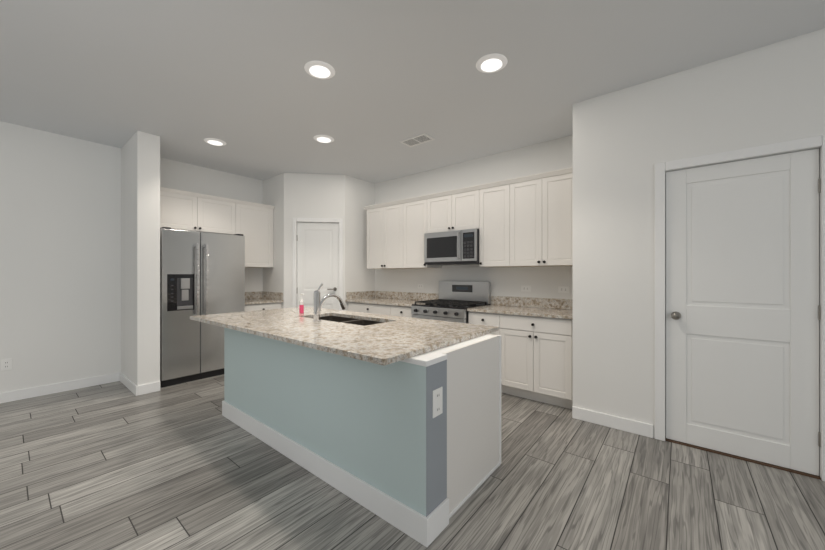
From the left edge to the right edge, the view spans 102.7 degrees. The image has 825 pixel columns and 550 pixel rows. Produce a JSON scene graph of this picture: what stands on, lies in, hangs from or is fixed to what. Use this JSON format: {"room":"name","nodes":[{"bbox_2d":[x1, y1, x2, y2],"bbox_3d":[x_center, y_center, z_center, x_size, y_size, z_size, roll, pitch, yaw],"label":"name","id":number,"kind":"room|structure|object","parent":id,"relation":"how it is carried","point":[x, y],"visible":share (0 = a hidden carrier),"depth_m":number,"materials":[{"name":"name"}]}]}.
{"room":"kitchen","nodes":[
{"label":"kitchen","id":0,"kind":"room"},
{"bbox_2d":[0,121,262,392],"bbox_3d":[-4.433,-0.130,3.146,0.150,2.860,8.950,0,0,39],"label":"wall","id":1,"kind":"structure","parent":0,"point":[60,258],"depth_m":3.69,"materials":[{"name":"paint"}]},
{"bbox_2d":[1,358,11,370],"bbox_3d":[-4.148,0.915,3.372,0.007,0.116,0.072,0,0,39],"label":"outlet","id":2,"kind":"object","parent":1,"relation":"attached to","point":[6,364],"visible":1,"depth_m":3.37,"materials":[{"name":"white plastic"}]},
{"bbox_2d":[0,373,117,403],"bbox_3d":[-5.322,1.248,1.916,0.016,0.105,5.520,0,0,39],"label":"baseboard","id":3,"kind":"structure","parent":1,"relation":"attached to","point":[26,393],"depth_m":3.63,"materials":[{"name":"white wood"}]},
{"bbox_2d":[160,191,235,234],"bbox_3d":[-3.004,-0.815,4.510,0.346,0.460,0.981,0,0,39],"label":"upper cabinet","id":4,"kind":"object","parent":1,"relation":"attached to","point":[178,211],"depth_m":4.39,"materials":[{"name":"white wood"}]},
{"bbox_2d":[236,203,273,266],"bbox_3d":[-2.516,-0.583,5.113,0.346,0.925,0.571,0,0,39],"label":"upper cabinet","id":5,"kind":"object","parent":1,"relation":"attached to","point":[252,222],"depth_m":5.02,"materials":[{"name":"white wood"}]},
{"bbox_2d":[121,131,159,385],"bbox_3d":[-3.218,-0.130,3.892,0.800,2.860,0.200,0,0,39],"label":"wall","id":6,"kind":"structure","parent":0,"point":[140,257],"depth_m":3.67,"materials":[{"name":"paint"}]},
{"bbox_2d":[118,372,139,395],"bbox_3d":[-3.268,1.248,3.794,0.786,0.105,0.024,0,0,39],"label":"baseboard","id":7,"kind":"structure","parent":6,"relation":"attached to","point":[135,389],"depth_m":3.72,"materials":[{"name":"white wood"}]},
{"bbox_2d":[263,173,374,310],"bbox_3d":[-1.557,-0.130,5.546,1.300,2.860,1.300,0,0,39],"label":"wall","id":8,"kind":"structure","parent":0,"point":[345,198],"depth_m":5.14,"materials":[{"name":"paint"}]},
{"bbox_2d":[292,218,342,309],"bbox_3d":[-1.464,0.212,5.140,0.760,2.175,0.128,0,0,-6],"label":"door frame","id":9,"kind":"structure","parent":8,"relation":"attached to","point":[294,250],"depth_m":5.06,"materials":[{"name":"white wood"}]},
{"bbox_2d":[297,222,338,309],"bbox_3d":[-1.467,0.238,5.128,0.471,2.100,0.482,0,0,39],"label":"pantry door","id":10,"kind":"structure","parent":8,"relation":"in","point":[317,255],"depth_m":5.12,"materials":[{"name":"white paint"}]},
{"bbox_2d":[0,374,824,549],"bbox_3d":[-1.173,1.360,0.538,8.600,0.120,9.000,0,0,39],"label":"floor","id":11,"kind":"structure","parent":0,"point":[118,465],"depth_m":1.98,"materials":[{"name":"grey wood"}]},
{"bbox_2d":[160,227,244,387],"bbox_3d":[-2.827,0.372,4.340,0.803,1.855,0.931,0,0,39],"label":"fridge","id":12,"kind":"object","parent":11,"relation":"on","point":[202,273],"visible":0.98,"depth_m":4.02,"materials":[{"name":"grey metal"}]},
{"bbox_2d":[245,291,282,310],"bbox_3d":[-2.412,0.785,5.006,0.642,1.030,0.607,0,0,39],"label":"base cabinet","id":13,"kind":"object","parent":11,"relation":"on","point":[260,300],"visible":0.25,"depth_m":5.00,"materials":[{"name":"white stone"}]},
{"bbox_2d":[222,316,500,546],"bbox_3d":[-0.560,0.858,2.670,2.362,0.885,0.917,0,0,39],"label":"kitchen island","id":14,"kind":"object","parent":11,"relation":"on","point":[394,421],"depth_m":1.93,"materials":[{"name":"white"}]},
{"bbox_2d":[190,308,497,367],"bbox_3d":[-0.682,0.414,2.746,2.624,0.058,1.230,0,0,39],"label":"island countertop","id":15,"kind":"structure","parent":14,"relation":"on","point":[397,337],"depth_m":2.25,"materials":[{"name":"beige stone"}]},
{"bbox_2d":[299,294,303,312],"bbox_3d":[-1.113,0.286,3.321,0.054,0.196,0.043,0,0,39],"label":"soap bottle","id":16,"kind":"object","parent":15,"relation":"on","point":[301,305],"visible":1,"depth_m":3.31,"materials":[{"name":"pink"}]},
{"bbox_2d":[310,284,345,319],"bbox_3d":[-0.708,0.231,2.844,0.068,0.309,0.337,0,0,39],"label":"faucet","id":17,"kind":"object","parent":15,"relation":"on","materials":[{"name":"silver metal"}]},
{"bbox_2d":[432,386,442,418],"bbox_3d":[0.127,0.640,1.660,0.007,0.136,0.084,0,0,39],"label":"outlet","id":18,"kind":"object","parent":14,"relation":"attached to","point":[437,391],"depth_m":1.65,"materials":[{"name":"white plastic"}]},
{"bbox_2d":[345,291,438,317],"bbox_3d":[-0.315,0.785,4.958,1.362,1.030,0.642,0,0,39],"label":"base cabinet","id":19,"kind":"object","parent":11,"relation":"on","point":[389,303],"visible":0.17,"depth_m":4.96,"materials":[{"name":"white"}]},
{"bbox_2d":[345,291,438,306],"bbox_3d":[-0.315,0.342,4.958,1.362,0.144,0.641,0,0,39],"label":"countertop","id":20,"kind":"structure","parent":19,"relation":"on","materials":[{"name":"white stone"}]},
{"bbox_2d":[411,281,489,322],"bbox_3d":[0.476,0.693,4.227,0.780,1.215,0.731,0,0,39],"label":"range","id":21,"kind":"object","parent":11,"relation":"on","point":[455,301],"visible":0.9,"depth_m":4.23,"materials":[{"name":"grey metal"}]},
{"bbox_2d":[467,296,572,408],"bbox_3d":[1.266,0.785,3.677,1.132,1.030,0.642,0,0,39],"label":"base cabinet","id":22,"kind":"object","parent":11,"relation":"on","point":[536,334],"visible":0.67,"depth_m":3.38,"materials":[{"name":"white wood"}]},
{"bbox_2d":[467,296,572,319],"bbox_3d":[1.267,0.342,3.678,1.132,0.144,0.641,0,0,39],"label":"countertop","id":23,"kind":"structure","parent":22,"relation":"on","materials":[{"name":"white stone"}]},
{"bbox_2d":[0,0,824,183],"bbox_3d":[-1.173,-1.620,0.538,8.600,0.120,9.000,0,0,39],"label":"ceiling","id":24,"kind":"structure","parent":0,"point":[183,79],"depth_m":2.48,"materials":[{"name":"paint"}]},
{"bbox_2d":[204,138,225,145],"bbox_3d":[-2.312,-1.553,3.867,0.228,0.013,0.228,0,0,39],"label":"recessed light","id":25,"kind":"object","parent":24,"relation":"in","point":[214,141],"visible":1,"depth_m":3.84,"materials":[{"name":"white"}]},
{"bbox_2d":[304,61,334,78],"bbox_3d":[-0.705,-1.553,2.514,0.228,0.013,0.228,0,0,39],"label":"recessed light","id":26,"kind":"object","parent":24,"relation":"in","point":[319,69],"visible":1,"depth_m":2.50,"materials":[{"name":"white"}]},
{"bbox_2d":[314,135,333,142],"bbox_3d":[-1.016,-1.553,3.782,0.228,0.013,0.228,0,0,39],"label":"recessed light","id":27,"kind":"object","parent":24,"relation":"in","point":[323,138],"visible":1,"depth_m":3.76,"materials":[{"name":"white"}]},
{"bbox_2d":[399,133,434,146],"bbox_3d":[0.054,-1.554,3.817,0.370,0.012,0.210,0,0,39],"label":"ceiling vent","id":28,"kind":"object","parent":24,"relation":"in","point":[418,140],"visible":1,"depth_m":3.80,"materials":[{"name":"white metal"}]},
{"bbox_2d":[476,53,507,72],"bbox_3d":[0.583,-1.553,2.436,0.228,0.013,0.228,0,0,39],"label":"recessed light","id":29,"kind":"object","parent":24,"relation":"in","point":[492,63],"visible":1,"depth_m":2.41,"materials":[{"name":"white"}]},
{"bbox_2d":[375,135,572,304],"bbox_3d":[1.658,-0.130,3.875,8.400,2.860,0.150,0,0,39],"label":"wall","id":30,"kind":"structure","parent":0,"point":[543,157],"depth_m":4.32,"materials":[{"name":"paint"}]},
{"bbox_2d":[364,167,572,268],"bbox_3d":[0.565,-0.593,4.414,3.150,0.988,0.380,0,0,39],"label":"upper cabinet","id":31,"kind":"object","parent":30,"relation":"attached to","point":[525,221],"visible":0.98,"depth_m":3.90,"materials":[{"name":"white wood"}]},
{"bbox_2d":[424,228,478,264],"bbox_3d":[0.575,-0.350,4.348,0.776,0.420,0.470,0,0,39],"label":"microwave","id":32,"kind":"object","parent":31,"relation":"attached to","point":[458,247],"visible":0.96,"depth_m":4.17,"materials":[{"name":"grey metal"}]},
{"bbox_2d":[521,286,530,291],"bbox_3d":[1.375,0.165,4.002,0.116,0.072,0.007,0,0,39],"label":"electrical outlet","id":33,"kind":"object","parent":30,"relation":"attached to","point":[526,288],"visible":1,"depth_m":4.00,"materials":[{"name":"white plastic"}]},
{"bbox_2d":[558,286,568,292],"bbox_3d":[1.709,0.165,3.732,0.116,0.072,0.007,0,0,39],"label":"electrical outlet","id":34,"kind":"object","parent":30,"relation":"attached to","point":[563,289],"visible":1,"depth_m":3.73,"materials":[{"name":"white plastic"}]},
{"bbox_2d":[573,28,824,437],"bbox_3d":[3.090,-0.130,2.156,3.610,2.860,0.720,0,0,39],"label":"wall","id":35,"kind":"structure","parent":0,"point":[625,140],"depth_m":2.69,"materials":[{"name":"paint"}]},
{"bbox_2d":[572,406,652,437],"bbox_3d":[1.688,1.248,2.817,0.597,0.105,0.016,0,0,39],"label":"baseboard","id":36,"kind":"structure","parent":35,"relation":"attached to","point":[625,424],"depth_m":2.79,"materials":[{"name":"white wood"}]},
{"bbox_2d":[654,135,824,480],"bbox_3d":[2.318,0.208,2.377,0.922,2.183,0.128,0,0,39],"label":"door frame","id":37,"kind":"structure","parent":35,"relation":"attached to","point":[785,147],"depth_m":2.46,"materials":[{"name":"white wood"}]},
{"bbox_2d":[666,148,818,475],"bbox_3d":[2.312,0.238,2.371,0.780,2.100,0.035,0,0,39],"label":"door","id":38,"kind":"structure","parent":35,"relation":"in","point":[742,299],"depth_m":2.32,"materials":[{"name":"white paint"}]},
{"bbox_2d":[671,178,820,446],"bbox_3d":[2.294,0.240,2.318,0.755,1.710,0.074,0,0,39],"label":"hardware piece","id":39,"kind":"object","parent":38,"relation":"attached to","point":[675,315],"depth_m":2.11,"materials":[{"name":"grey metal"}]}
]}

